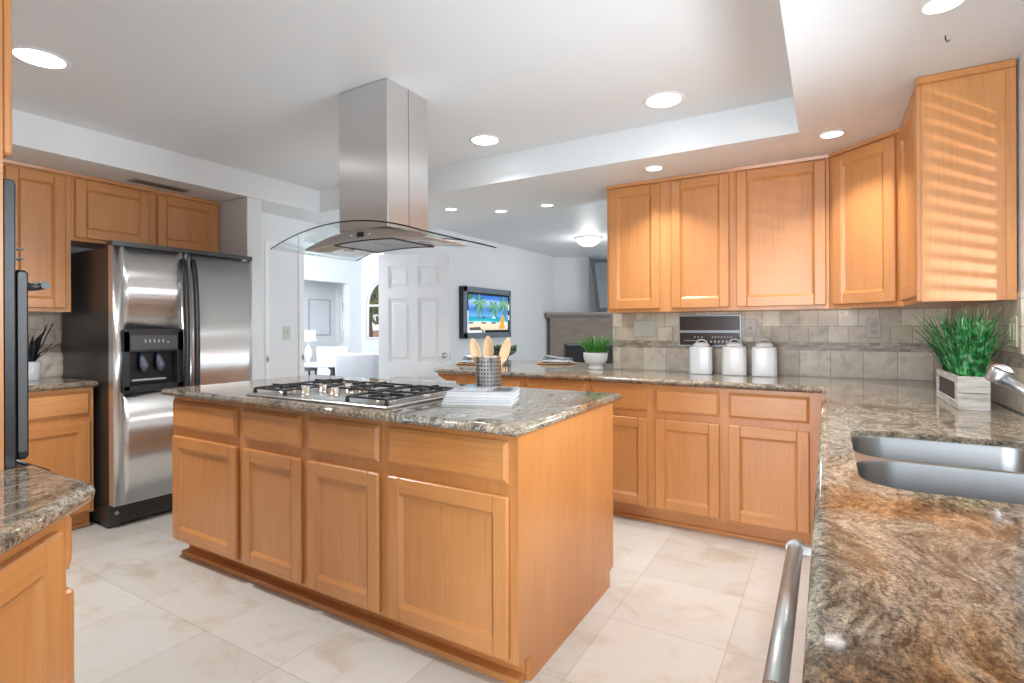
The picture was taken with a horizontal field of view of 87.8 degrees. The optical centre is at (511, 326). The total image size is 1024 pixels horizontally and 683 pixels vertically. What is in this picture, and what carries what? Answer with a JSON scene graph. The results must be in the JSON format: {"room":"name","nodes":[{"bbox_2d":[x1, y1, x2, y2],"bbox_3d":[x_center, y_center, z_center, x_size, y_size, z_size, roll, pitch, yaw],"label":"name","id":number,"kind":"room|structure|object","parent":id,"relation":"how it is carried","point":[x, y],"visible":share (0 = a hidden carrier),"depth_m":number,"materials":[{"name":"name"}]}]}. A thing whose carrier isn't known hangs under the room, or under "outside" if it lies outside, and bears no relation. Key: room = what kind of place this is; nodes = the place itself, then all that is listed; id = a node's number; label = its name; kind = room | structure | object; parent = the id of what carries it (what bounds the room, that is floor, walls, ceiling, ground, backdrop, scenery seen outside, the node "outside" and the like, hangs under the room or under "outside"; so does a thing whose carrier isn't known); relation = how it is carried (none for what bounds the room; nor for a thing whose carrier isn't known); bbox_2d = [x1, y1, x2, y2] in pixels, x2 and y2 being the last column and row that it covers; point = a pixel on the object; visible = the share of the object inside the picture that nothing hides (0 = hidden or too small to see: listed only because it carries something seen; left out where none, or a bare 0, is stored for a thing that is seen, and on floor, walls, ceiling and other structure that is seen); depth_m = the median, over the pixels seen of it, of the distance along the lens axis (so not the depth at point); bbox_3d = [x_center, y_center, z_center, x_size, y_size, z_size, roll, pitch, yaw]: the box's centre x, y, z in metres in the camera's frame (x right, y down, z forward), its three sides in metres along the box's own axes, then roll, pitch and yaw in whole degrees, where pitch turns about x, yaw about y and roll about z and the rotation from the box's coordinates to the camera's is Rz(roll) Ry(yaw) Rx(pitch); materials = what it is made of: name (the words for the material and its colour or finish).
{"room":"kitchen","nodes":[
{"label":"kitchen","id":0,"kind":"room"},
{"bbox_2d":[28,247,94,377],"bbox_3d":[-3.337,0.133,3.305,0.128,2.238,2.885,0,0,31],"label":"wall","id":1,"kind":"structure","parent":0,"point":[52,360],"depth_m":3.58,"materials":[{"name":"white"}]},
{"bbox_2d":[3,159,70,312],"bbox_3d":[-3.185,-0.539,3.102,0.340,0.892,0.892,0,0,31],"label":"upper cabinet","id":2,"kind":"object","parent":1,"relation":"attached to","point":[43,194],"visible":0.78,"depth_m":3.29,"materials":[{"name":"brown wood"}]},
{"bbox_2d":[70,173,154,248],"bbox_3d":[-2.833,-0.771,3.698,0.340,0.432,0.492,0,0,31],"label":"upper cabinet","id":3,"kind":"object","parent":1,"relation":"attached to","point":[102,210],"visible":0.84,"depth_m":3.59,"materials":[{"name":"brown wood"}]},
{"bbox_2d":[154,190,219,252],"bbox_3d":[-2.587,-0.772,4.113,0.340,0.432,0.472,0,0,31],"label":"upper cabinet","id":4,"kind":"object","parent":1,"relation":"attached to","point":[180,221],"visible":0.75,"depth_m":4.01,"materials":[{"name":"brown wood"}]},
{"bbox_2d":[219,197,262,379],"bbox_3d":[-2.284,0.129,4.286,0.700,2.238,0.125,0,0,31],"label":"wall","id":5,"kind":"structure","parent":0,"point":[240,220],"depth_m":4.12,"materials":[{"name":"white paint"}]},
{"bbox_2d":[336,253,378,352],"bbox_3d":[-1.792,-0.104,8.943,3.540,2.700,0.060,0,0,31],"label":"wall","id":6,"kind":"structure","parent":0,"point":[369,264],"depth_m":9.38,"materials":[{"name":"white paint"}]},
{"bbox_2d":[340,295,342,342],"bbox_3d":[-3.005,-0.159,9.661,0.304,0.924,0.038,0,0,31],"label":"window","id":7,"kind":"structure","parent":6,"relation":"in","point":[341,299],"depth_m":9.71,"materials":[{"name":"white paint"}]},
{"bbox_2d":[367,282,378,338],"bbox_3d":[-2.171,-0.302,9.167,0.904,1.044,0.038,0,0,31],"label":"window","id":8,"kind":"structure","parent":6,"relation":"in","point":[376,284],"depth_m":9.36,"materials":[{"name":"white paint"}]},
{"bbox_2d":[262,213,554,382],"bbox_3d":[-0.767,-0.108,7.042,0.080,2.700,6.165,0,0,31],"label":"wall","id":9,"kind":"structure","parent":0,"point":[529,276],"depth_m":7.06,"materials":[{"name":"white paint"}]},
{"bbox_2d":[265,240,297,378],"bbox_3d":[-2.061,0.247,4.773,0.007,2.000,0.340,0,0,31],"label":"trim","id":10,"kind":"structure","parent":9,"relation":"attached to","point":[267,243],"depth_m":4.64,"materials":[{"name":"white paint"}]},
{"bbox_2d":[283,327,289,339],"bbox_3d":[-2.034,0.057,4.809,0.016,0.118,0.075,0,0,31],"label":"light switch","id":11,"kind":"object","parent":9,"relation":"attached to","point":[286,330],"visible":1,"depth_m":4.81,"materials":[{"name":"plastic"}]},
{"bbox_2d":[298,234,388,375],"bbox_3d":[-1.706,0.191,5.443,0.095,2.110,1.175,0,0,31],"label":"trim","id":12,"kind":"structure","parent":9,"relation":"attached to","point":[301,237],"depth_m":4.93,"materials":[{"name":"white paint"}]},
{"bbox_2d":[378,254,449,382],"bbox_3d":[-1.062,0.226,5.760,0.768,2.025,0.108,0,0,0],"label":"door","id":13,"kind":"structure","parent":9,"relation":"in","point":[414,289],"depth_m":5.77,"materials":[{"name":"white paint"}]},
{"bbox_2d":[459,286,510,338],"bbox_3d":[-0.359,-0.195,7.570,0.084,0.700,1.210,0,0,31],"label":"television","id":14,"kind":"object","parent":9,"relation":"attached to","point":[483,312],"visible":0.99,"depth_m":7.44,"materials":[{"name":"black plastic"}]},
{"bbox_2d":[468,294,507,329],"bbox_3d":[-0.323,-0.197,7.566,0.001,0.485,1.020,0,0,31],"label":"picture","id":15,"kind":"object","parent":14,"relation":"attached to","point":[485,311],"depth_m":7.53,"materials":[{"name":"multicoloured"}]},
{"bbox_2d":[66,510,810,682],"bbox_3d":[-0.245,1.290,4.972,13.500,0.100,16.700,0,0,31],"label":"floor","id":16,"kind":"structure","parent":0,"point":[679,605],"depth_m":2.22,"materials":[{"name":"beige tile"}]},
{"bbox_2d":[0,0,11,470],"bbox_3d":[-1.657,0.128,1.181,0.760,2.236,0.620,0,0,31],"label":"oven tower","id":17,"kind":"object","parent":16,"relation":"on","point":[5,5],"visible":0.83,"depth_m":1.24,"materials":[{"name":"brown wood"}]},
{"bbox_2d":[3,178,50,470],"bbox_3d":[-1.627,0.228,1.234,0.754,1.146,0.662,0,0,31],"label":"wall oven","id":18,"kind":"object","parent":17,"relation":"in","point":[16,286],"visible":0.59,"depth_m":1.26,"materials":[{"name":"black metal"}]},
{"bbox_2d":[0,514,73,682],"bbox_3d":[-1.031,0.760,0.805,0.690,0.786,0.641,0,0,31],"label":"base cabinet","id":19,"kind":"object","parent":16,"relation":"on","point":[37,604],"visible":0.9,"depth_m":0.97,"materials":[{"name":"brown wood"}]},
{"bbox_2d":[0,466,94,555],"bbox_3d":[-1.015,0.348,0.814,0.718,0.038,0.674,0,0,31],"label":"countertop","id":20,"kind":"structure","parent":19,"relation":"on","point":[32,498],"depth_m":1.02,"materials":[{"name":"brown stone"}]},
{"bbox_2d":[21,387,93,529],"bbox_3d":[-3.072,0.813,3.069,0.560,0.876,0.905,0,0,31],"label":"base cabinet","id":21,"kind":"object","parent":16,"relation":"on","point":[60,421],"visible":0.53,"depth_m":3.20,"materials":[{"name":"brown wood"}]},
{"bbox_2d":[29,377,98,391],"bbox_3d":[-3.102,0.356,2.992,0.590,0.038,1.085,0,0,31],"label":"countertop","id":22,"kind":"structure","parent":21,"relation":"on","point":[48,383],"depth_m":3.21,"materials":[{"name":"brown stone"}]},
{"bbox_2d":[28,323,60,380],"bbox_3d":[-3.034,0.148,3.344,0.276,0.378,0.269,0,0,-1],"label":"potted succulent","id":23,"kind":"object","parent":22,"relation":"on","point":[34,367],"visible":0.63,"depth_m":3.34,"materials":[{"name":"green plant"}]},
{"bbox_2d":[28,361,40,380],"bbox_3d":[-3.035,0.278,3.351,0.104,0.118,0.104,0,0,31],"label":"pot","id":24,"kind":"object","parent":23,"relation":"on","point":[34,367],"depth_m":3.33,"materials":[{"name":"white ceramic"}]},
{"bbox_2d":[63,240,251,526],"bbox_3d":[-2.468,0.355,3.789,0.808,1.763,0.916,0,0,31],"label":"refrigerator","id":25,"kind":"object","parent":16,"relation":"on","point":[144,320],"visible":0.79,"depth_m":3.43,"materials":[{"name":"silver metal"}]},
{"bbox_2d":[172,397,256,580],"bbox_3d":[-1.337,0.806,3.111,0.612,0.876,0.935,0,0,31],"label":"base cabinet","id":26,"kind":"object","parent":16,"relation":"on","point":[207,437],"visible":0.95,"depth_m":2.70,"materials":[{"name":"brown wood"}]},
{"bbox_2d":[242,405,320,605],"bbox_3d":[-0.872,0.804,2.835,0.469,0.876,0.935,0,0,31],"label":"base cabinet","id":27,"kind":"object","parent":16,"relation":"on","point":[274,441],"visible":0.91,"depth_m":2.43,"materials":[{"name":"brown wood"}]},
{"bbox_2d":[305,367,317,374],"bbox_3d":[-3.172,0.943,8.300,0.400,0.619,0.400,0,0,31],"label":"side table","id":28,"kind":"object","parent":16,"relation":"on","point":[311,368],"visible":0.29,"depth_m":8.15,"materials":[{"name":"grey wood"}]},
{"bbox_2d":[304,330,315,367],"bbox_3d":[-3.175,0.342,8.300,0.230,0.580,0.230,0,0,31],"label":"table lamp","id":29,"kind":"object","parent":28,"relation":"on","point":[309,335],"visible":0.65,"depth_m":8.24,"materials":[{"name":"white ceramic"}]},
{"bbox_2d":[305,361,334,375],"bbox_3d":[-2.457,0.873,7.350,0.840,0.752,0.840,0,0,0],"label":"dining table","id":30,"kind":"object","parent":16,"relation":"on","point":[330,365],"visible":0.33,"depth_m":7.20,"materials":[{"name":"white wood"}]},
{"bbox_2d":[316,347,348,374],"bbox_3d":[-2.638,0.772,8.166,0.500,0.955,0.548,0,0,8],"label":"dining chair","id":31,"kind":"object","parent":16,"relation":"on","point":[323,353],"visible":0.09,"depth_m":7.92,"materials":[{"name":"white fabric"}]},
{"bbox_2d":[307,412,398,636],"bbox_3d":[-0.469,0.803,2.596,0.468,0.876,0.935,0,0,31],"label":"base cabinet","id":32,"kind":"object","parent":16,"relation":"on","point":[346,456],"visible":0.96,"depth_m":2.19,"materials":[{"name":"brown wood"}]},
{"bbox_2d":[335,353,378,377],"bbox_3d":[-1.752,0.768,6.166,0.500,0.955,0.548,0,0,-10],"label":"dining chair","id":33,"kind":"object","parent":16,"relation":"on","point":[365,365],"visible":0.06,"depth_m":5.91,"materials":[{"name":"white fabric"}]},
{"bbox_2d":[456,374,522,387],"bbox_3d":[-0.027,0.801,4.193,0.592,0.876,0.620,0,0,31],"label":"base cabinet","id":34,"kind":"object","parent":16,"relation":"on","point":[461,379],"visible":0.02,"depth_m":3.87,"materials":[{"name":"brown wood"}]},
{"bbox_2d":[438,373,455,380],"bbox_3d":[-0.490,0.393,4.182,0.190,0.055,0.050,0,0,31],"label":"bracket","id":35,"kind":"object","parent":34,"relation":"attached to","point":[450,377],"visible":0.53,"depth_m":4.16,"materials":[{"name":"brown wood"}]},
{"bbox_2d":[385,403,612,682],"bbox_3d":[-0.009,0.801,2.324,0.602,0.876,0.937,0,0,31],"label":"base cabinet","id":36,"kind":"object","parent":16,"relation":"on","point":[498,547],"visible":0.97,"depth_m":1.95,"materials":[{"name":"brown wood"}]},
{"bbox_2d":[161,374,620,436],"bbox_3d":[-0.676,0.347,2.718,2.213,0.038,1.002,0,0,31],"label":"countertop","id":37,"kind":"structure","parent":36,"relation":"on","point":[535,409],"depth_m":2.19,"materials":[{"name":"brown stone"}]},
{"bbox_2d":[246,378,454,409],"bbox_3d":[-0.758,0.304,2.547,0.912,0.047,0.512,0,0,31],"label":"cooktop","id":38,"kind":"object","parent":37,"relation":"in","point":[377,395],"visible":0.99,"depth_m":2.45,"materials":[{"name":"silver metal"}]},
{"bbox_2d":[441,396,518,405],"bbox_3d":[-0.133,0.320,2.309,0.300,0.012,0.215,0,0,9],"label":"magazine","id":39,"kind":"object","parent":37,"relation":"on","point":[517,399],"visible":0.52,"depth_m":2.21,"materials":[{"name":"white paper"}]},
{"bbox_2d":[442,395,518,402],"bbox_3d":[-0.131,0.308,2.305,0.295,0.010,0.212,0,0,8],"label":"magazine","id":40,"kind":"object","parent":39,"relation":"on","point":[514,399],"visible":0.43,"depth_m":2.20,"materials":[{"name":"white paper"}]},
{"bbox_2d":[443,391,519,400],"bbox_3d":[-0.126,0.297,2.306,0.290,0.012,0.212,0,0,10],"label":"magazine","id":41,"kind":"object","parent":40,"relation":"on","point":[518,393],"visible":0.5,"depth_m":2.20,"materials":[{"name":"white paper"}]},
{"bbox_2d":[445,391,518,396],"bbox_3d":[-0.123,0.285,2.305,0.288,0.011,0.210,0,0,7],"label":"magazine","id":42,"kind":"object","parent":41,"relation":"on","point":[447,395],"visible":0.39,"depth_m":2.20,"materials":[{"name":"white paper"}]},
{"bbox_2d":[446,386,520,394],"bbox_3d":[-0.117,0.275,2.305,0.286,0.009,0.208,0,0,9],"label":"magazine","id":43,"kind":"object","parent":42,"relation":"on","point":[460,389],"visible":1,"depth_m":2.25,"materials":[{"name":"white paper"}]},
{"bbox_2d":[476,355,500,386],"bbox_3d":[-0.108,0.229,2.462,0.120,0.188,0.120,0,0,31],"label":"utensil holder","id":44,"kind":"object","parent":37,"relation":"on","point":[488,369],"visible":0.72,"depth_m":2.41,"materials":[{"name":"silver metal"}]},
{"bbox_2d":[469,338,480,363],"bbox_3d":[-0.156,0.184,2.456,0.078,0.265,0.024,0,0,6],"label":"wooden spoon","id":45,"kind":"object","parent":44,"relation":"in","point":[474,348],"visible":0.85,"depth_m":2.46,"materials":[{"name":"brown wood"}]},
{"bbox_2d":[482,336,493,356],"bbox_3d":[-0.111,0.178,2.486,0.052,0.274,0.016,0,0,8],"label":"wooden spoon","id":46,"kind":"object","parent":44,"relation":"in","point":[488,351],"visible":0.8,"depth_m":2.49,"materials":[{"name":"brown wood"}]},
{"bbox_2d":[499,338,510,366],"bbox_3d":[-0.051,0.183,2.466,0.096,0.266,0.015,0,0,-22],"label":"wooden spoon","id":47,"kind":"object","parent":44,"relation":"in","point":[504,352],"visible":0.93,"depth_m":2.48,"materials":[{"name":"brown wood"}]},
{"bbox_2d":[523,378,588,391],"bbox_3d":[0.443,0.799,3.914,0.502,0.876,0.620,0,0,31],"label":"base cabinet","id":48,"kind":"object","parent":16,"relation":"on","point":[570,385],"visible":0.04,"depth_m":3.64,"materials":[{"name":"brown wood"}]},
{"bbox_2d":[546,312,612,363],"bbox_3d":[1.504,0.490,9.325,1.835,1.485,0.430,0,0,0],"label":"fireplace","id":49,"kind":"object","parent":16,"relation":"on","point":[564,327],"visible":0.29,"depth_m":9.20,"materials":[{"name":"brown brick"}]},
{"bbox_2d":[590,259,607,311],"bbox_3d":[1.699,-0.744,9.423,0.661,0.956,0.144,0,0,-28],"label":"mirror","id":50,"kind":"object","parent":49,"relation":"on","point":[598,266],"visible":0.45,"depth_m":9.34,"materials":[{"name":"grey mirror"}]},
{"bbox_2d":[589,381,653,521],"bbox_3d":[0.840,0.798,3.679,0.421,0.876,0.620,0,0,31],"label":"base cabinet","id":51,"kind":"object","parent":16,"relation":"on","point":[632,414],"visible":0.54,"depth_m":3.38,"materials":[{"name":"brown wood"}]},
{"bbox_2d":[652,385,725,535],"bbox_3d":[1.205,0.796,3.463,0.426,0.876,0.620,0,0,31],"label":"base cabinet","id":52,"kind":"object","parent":16,"relation":"on","point":[688,422],"visible":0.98,"depth_m":3.20,"materials":[{"name":"brown wood"}]},
{"bbox_2d":[724,389,821,546],"bbox_3d":[1.619,0.795,3.218,0.538,0.876,0.620,0,0,31],"label":"base cabinet","id":53,"kind":"object","parent":16,"relation":"on","point":[771,438],"visible":0.92,"depth_m":2.98,"materials":[{"name":"brown wood"}]},
{"bbox_2d":[762,538,811,682],"bbox_3d":[0.718,0.800,0.704,0.659,0.872,0.600,0,0,31],"label":"dishwasher","id":54,"kind":"object","parent":16,"relation":"on","point":[779,656],"visible":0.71,"depth_m":0.79,"materials":[{"name":"silver metal"}]},
{"bbox_2d":[304,242,607,374],"bbox_3d":[1.674,-0.118,7.505,10.970,2.700,9.420,0,0,31],"label":"wall","id":55,"kind":"structure","parent":0,"point":[321,274],"depth_m":9.38,"materials":[{"name":"white paint"}]},
{"bbox_2d":[308,299,330,334],"bbox_3d":[-3.411,-0.167,9.425,0.021,0.640,0.470,0,0,31],"label":"picture frame","id":56,"kind":"object","parent":55,"relation":"attached to","point":[319,311],"visible":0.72,"depth_m":9.43,"materials":[{"name":"white"}]},
{"bbox_2d":[3,0,1023,230],"bbox_3d":[-1.562,-1.224,1.167,5.370,0.462,8.420,0,0,31],"label":"ceiling","id":57,"kind":"structure","parent":0,"point":[220,101],"depth_m":2.53,"materials":[{"name":"white paint"}]},
{"bbox_2d":[12,45,71,69],"bbox_3d":[-2.072,-1.177,2.334,0.215,0.006,0.215,0,0,31],"label":"recessed light","id":58,"kind":"object","parent":57,"relation":"in","point":[37,57],"visible":0.91,"depth_m":2.33,"materials":[{"name":"white paint"}]},
{"bbox_2d":[126,178,191,192],"bbox_3d":[-2.458,-0.986,3.715,0.110,0.008,0.370,0,0,31],"label":"ceiling vent","id":59,"kind":"object","parent":57,"relation":"in","point":[135,180],"visible":1,"depth_m":3.70,"materials":[{"name":"white metal"}]},
{"bbox_2d":[270,78,496,260],"bbox_3d":[-0.662,-0.791,2.727,1.010,0.786,0.580,0,0,31],"label":"range hood","id":60,"kind":"object","parent":57,"relation":"attached to","point":[383,131],"visible":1,"depth_m":2.62,"materials":[{"name":"silver metal"}]},
{"bbox_2d":[305,228,467,257],"bbox_3d":[-0.656,-0.438,2.736,0.820,0.073,0.330,0,0,31],"label":"hood","id":61,"kind":"object","parent":60,"relation":"attached to","point":[352,242],"depth_m":2.67,"materials":[{"name":"silver metal"}]},
{"bbox_2d":[445,208,456,210],"bbox_3d":[-0.516,-0.994,4.501,0.110,0.006,0.110,0,0,31],"label":"recessed light","id":62,"kind":"object","parent":57,"relation":"in","point":[447,209],"visible":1,"depth_m":4.51,"materials":[{"name":"white paint"}]},
{"bbox_2d":[469,134,500,145],"bbox_3d":[-0.172,-1.184,3.380,0.200,0.006,0.200,0,0,31],"label":"recessed light","id":63,"kind":"object","parent":57,"relation":"in","point":[483,139],"visible":1,"depth_m":3.38,"materials":[{"name":"white paint"}]},
{"bbox_2d":[495,210,506,212],"bbox_3d":[-0.095,-0.996,4.586,0.110,0.006,0.110,0,0,31],"label":"recessed light","id":64,"kind":"object","parent":57,"relation":"in","point":[497,211],"visible":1,"depth_m":4.59,"materials":[{"name":"white paint"}]},
{"bbox_2d":[540,203,552,206],"bbox_3d":[0.287,-0.997,4.367,0.110,0.006,0.110,0,0,31],"label":"recessed light","id":65,"kind":"object","parent":57,"relation":"in","point":[546,204],"visible":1,"depth_m":4.37,"materials":[{"name":"white paint"}]},
{"bbox_2d":[645,165,663,170],"bbox_3d":[0.897,-1.000,3.358,0.117,0.006,0.117,0,0,31],"label":"recessed light","id":66,"kind":"object","parent":57,"relation":"in","point":[653,167],"visible":1,"depth_m":3.35,"materials":[{"name":"white paint"}]},
{"bbox_2d":[643,91,684,108],"bbox_3d":[0.798,-1.188,2.793,0.215,0.006,0.215,0,0,31],"label":"recessed light","id":67,"kind":"object","parent":57,"relation":"in","point":[665,99],"visible":1,"depth_m":2.78,"materials":[{"name":"white paint"}]},
{"bbox_2d":[819,130,845,138],"bbox_3d":[1.669,-1.003,2.774,0.122,0.006,0.122,0,0,31],"label":"recessed light","id":68,"kind":"object","parent":57,"relation":"in","point":[833,133],"visible":1,"depth_m":2.77,"materials":[{"name":"white paint"}]},
{"bbox_2d":[918,0,966,15],"bbox_3d":[1.337,-1.001,1.650,0.122,0.006,0.122,0,0,31],"label":"recessed light","id":69,"kind":"object","parent":57,"relation":"in","point":[930,7],"visible":1,"depth_m":1.66,"materials":[{"name":"white paint"}]},
{"bbox_2d":[443,200,606,259],"bbox_3d":[3.540,-1.367,7.189,7.430,0.217,8.015,0,0,31],"label":"ceiling","id":70,"kind":"structure","parent":0,"point":[552,233],"depth_m":6.88,"materials":[{"name":"white paint"}]},
{"bbox_2d":[574,235,602,246],"bbox_3d":[1.070,-1.186,7.450,0.400,0.125,0.400,0,0,31],"label":"dome light","id":71,"kind":"object","parent":70,"relation":"attached to","point":[586,240],"visible":1,"depth_m":7.33,"materials":[{"name":"white glass"}]},
{"bbox_2d":[613,275,950,380],"bbox_3d":[1.738,-0.118,3.603,2.162,2.700,0.128,0,0,31],"label":"wall","id":72,"kind":"structure","parent":0,"point":[815,343],"depth_m":3.40,"materials":[{"name":"beige tile"}]},
{"bbox_2d":[606,178,675,313],"bbox_3d":[0.932,-0.552,3.819,0.416,0.900,0.320,0,0,31],"label":"upper cabinet","id":73,"kind":"object","parent":72,"relation":"attached to","point":[636,211],"visible":0.98,"depth_m":3.69,"materials":[{"name":"brown wood"}]},
{"bbox_2d":[634,320,655,336],"bbox_3d":[0.991,0.012,3.967,0.165,0.122,0.008,0,0,31],"label":"blank plate","id":74,"kind":"object","parent":72,"relation":"attached to","point":[642,328],"visible":1,"depth_m":3.96,"materials":[{"name":"beige plastic"}]},
{"bbox_2d":[665,168,738,312],"bbox_3d":[1.293,-0.553,3.606,0.422,0.900,0.320,0,0,31],"label":"upper cabinet","id":75,"kind":"object","parent":72,"relation":"attached to","point":[699,206],"visible":0.98,"depth_m":3.47,"materials":[{"name":"brown wood"}]},
{"bbox_2d":[678,314,741,346],"bbox_3d":[1.383,0.026,3.730,0.424,0.224,0.015,0,0,31],"label":"intercom panel","id":76,"kind":"object","parent":72,"relation":"attached to","point":[717,330],"visible":0.93,"depth_m":3.72,"materials":[{"name":"silver metal"}]},
{"bbox_2d":[744,319,756,336],"bbox_3d":[1.613,0.008,3.597,0.078,0.118,0.010,0,0,31],"label":"wall jack","id":77,"kind":"object","parent":72,"relation":"attached to","point":[750,325],"visible":1,"depth_m":3.60,"materials":[{"name":"beige plastic"}]},
{"bbox_2d":[732,154,828,311],"bbox_3d":[1.700,-0.555,3.364,0.525,0.900,0.320,0,0,31],"label":"upper cabinet","id":78,"kind":"object","parent":72,"relation":"attached to","point":[781,208],"visible":1,"depth_m":3.23,"materials":[{"name":"brown wood"}]},
{"bbox_2d":[866,318,880,337],"bbox_3d":[2.206,0.008,3.245,0.080,0.118,0.010,0,0,31],"label":"outlet","id":79,"kind":"object","parent":72,"relation":"attached to","point":[873,326],"visible":1,"depth_m":3.24,"materials":[{"name":"plastic"}]},
{"bbox_2d":[828,128,975,309],"bbox_3d":[2.106,-0.556,2.953,0.610,0.900,0.613,0,0,31],"label":"upper cabinet","id":80,"kind":"object","parent":72,"relation":"attached to","point":[864,176],"visible":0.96,"depth_m":2.87,"materials":[{"name":"brown wood"}]},
{"bbox_2d":[951,52,1023,415],"bbox_3d":[0.595,-0.113,-0.324,0.126,2.700,8.050,0,0,31],"label":"wall","id":81,"kind":"structure","parent":0,"point":[1012,357],"depth_m":2.01,"materials":[{"name":"white"}]},
{"bbox_2d":[899,59,1016,305],"bbox_3d":[1.923,-0.554,2.341,0.302,0.904,0.645,0,0,31],"label":"upper cabinet","id":82,"kind":"object","parent":81,"relation":"attached to","point":[958,155],"visible":1,"depth_m":2.08,"materials":[{"name":"brown wood"}]},
{"bbox_2d":[1007,316,1017,347],"bbox_3d":[1.913,0.018,2.034,0.010,0.118,0.118,0,0,31],"label":"light switch","id":83,"kind":"object","parent":81,"relation":"attached to","point":[1012,333],"visible":0.91,"depth_m":2.02,"materials":[{"name":"beige plastic"}]},
{"bbox_3d":[-1.912,1.547,14.417,14.000,0.100,9.150,0,0,31],"label":"ground","id":84,"kind":"structure","parent":0,"visible":0},
{"bbox_2d":[369,285,378,336],"bbox_3d":[-3.462,-0.028,12.896,1.536,3.070,1.587,0,0,31],"label":"tree","id":85,"kind":"object","parent":84,"relation":"on","point":[373,298],"visible":0.14,"depth_m":12.80,"materials":[{"name":"green plant"}]},
{"bbox_2d":[373,330,378,336],"bbox_3d":[-2.839,0.800,14.819,10.000,1.400,0.200,0,0,31],"label":"wall","id":86,"kind":"structure","parent":84,"relation":"on","point":[375,332],"depth_m":15.35,"materials":[{"name":"paint"}]},
{"bbox_3d":[1.628,0.795,2.153,0.600,0.876,1.200,0,0,31],"label":"base cabinet","id":87,"kind":"object","parent":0,"visible":0},
{"bbox_2d":[434,360,1023,682],"bbox_3d":[0.015,0.344,2.276,3.523,0.038,5.170,0,0,31],"label":"countertop","id":88,"kind":"structure","parent":87,"relation":"on","point":[905,586],"depth_m":0.77,"materials":[{"name":"brown stone"}]},
{"bbox_2d":[456,362,475,364],"bbox_3d":[-0.319,0.319,4.677,0.350,0.012,0.350,0,0,31],"label":"charger plate","id":89,"kind":"object","parent":88,"relation":"on","point":[457,362],"visible":0.38,"depth_m":4.58,"materials":[{"name":"wicker"}]},
{"bbox_2d":[459,360,474,363],"bbox_3d":[-0.319,0.309,4.677,0.294,0.016,0.294,0,0,31],"label":"dinner plate","id":90,"kind":"object","parent":89,"relation":"on","point":[464,361],"visible":0.43,"depth_m":4.69,"materials":[{"name":"white ceramic"}]},
{"bbox_2d":[463,355,471,359],"bbox_3d":[-0.309,0.276,4.671,0.244,0.048,0.122,0,0,31],"label":"folded napkin","id":91,"kind":"object","parent":90,"relation":"on","point":[467,357],"visible":0.21,"depth_m":4.66,"materials":[{"name":"white fabric"}]},
{"bbox_2d":[493,344,516,365],"bbox_3d":[-0.083,0.235,4.467,0.258,0.180,0.250,0,0,31],"label":"succulent bowl","id":92,"kind":"object","parent":88,"relation":"on","point":[513,349],"visible":0.49,"depth_m":4.40,"materials":[{"name":"grey plastic"}]},
{"bbox_2d":[536,361,575,364],"bbox_3d":[0.389,0.317,4.676,0.350,0.012,0.350,0,0,31],"label":"charger plate","id":93,"kind":"object","parent":88,"relation":"on","point":[540,362],"visible":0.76,"depth_m":4.54,"materials":[{"name":"wicker"}]},
{"bbox_2d":[541,360,571,362],"bbox_3d":[0.389,0.306,4.676,0.294,0.016,0.294,0,0,31],"label":"dinner plate","id":94,"kind":"object","parent":93,"relation":"on","point":[544,361],"visible":0.91,"depth_m":4.74,"materials":[{"name":"white ceramic"}]},
{"bbox_2d":[542,355,572,360],"bbox_3d":[0.399,0.273,4.669,0.244,0.048,0.122,0,0,31],"label":"folded napkin","id":95,"kind":"object","parent":94,"relation":"on","point":[548,357],"visible":1,"depth_m":4.63,"materials":[{"name":"white fabric"}]},
{"bbox_2d":[572,334,619,369],"bbox_3d":[0.601,0.177,4.051,0.498,0.290,0.483,0,0,31],"label":"potted plant","id":96,"kind":"object","parent":88,"relation":"on","point":[595,355],"visible":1,"depth_m":3.98,"materials":[{"name":"white ceramic"}]},
{"bbox_2d":[689,339,713,374],"bbox_3d":[1.296,0.201,3.638,0.143,0.238,0.143,0,0,27],"label":"canister","id":97,"kind":"object","parent":88,"relation":"on","point":[700,353],"visible":1,"depth_m":3.58,"materials":[{"name":"white ceramic"}]},
{"bbox_2d":[722,339,746,375],"bbox_3d":[1.479,0.198,3.530,0.146,0.242,0.146,0,0,27],"label":"canister","id":98,"kind":"object","parent":88,"relation":"on","point":[734,354],"visible":1,"depth_m":3.47,"materials":[{"name":"white ceramic"}]},
{"bbox_2d":[752,339,776,376],"bbox_3d":[1.633,0.198,3.438,0.146,0.242,0.146,0,0,27],"label":"canister","id":99,"kind":"object","parent":88,"relation":"on","point":[764,354],"visible":1,"depth_m":3.38,"materials":[{"name":"white ceramic"}]},
{"bbox_2d":[851,436,1023,504],"bbox_3d":[1.080,0.441,1.267,0.444,0.207,0.687,0,0,31],"label":"sink","id":100,"kind":"object","parent":88,"relation":"in","point":[982,472],"visible":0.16,"depth_m":1.34,"materials":[{"name":"metal"}]},
{"bbox_2d":[851,436,1023,472],"bbox_3d":[1.173,0.436,1.424,0.444,0.197,0.324,0,0,31],"label":"basin","id":101,"kind":"object","parent":100,"relation":"in","point":[960,455],"depth_m":1.55,"materials":[{"name":"silver metal"}]},
{"bbox_2d":[856,460,1023,504],"bbox_3d":[0.992,0.442,1.120,0.444,0.207,0.344,0,0,31],"label":"basin","id":102,"kind":"object","parent":100,"relation":"in","point":[974,483],"depth_m":1.28,"materials":[{"name":"silver metal"}]},
{"bbox_2d":[880,307,1015,410],"bbox_3d":[1.759,0.112,2.267,0.486,0.412,0.751,0,0,31],"label":"potted plant","id":103,"kind":"object","parent":88,"relation":"on","point":[964,356],"visible":1,"depth_m":2.05,"materials":[{"name":"green plant"}]},
{"bbox_2d":[985,364,1023,397],"bbox_3d":[1.337,0.210,1.294,0.084,0.219,0.350,0,0,-2],"label":"faucet","id":104,"kind":"object","parent":88,"relation":"on","point":[999,374],"visible":1,"depth_m":1.42,"materials":[{"name":"silver metal"}]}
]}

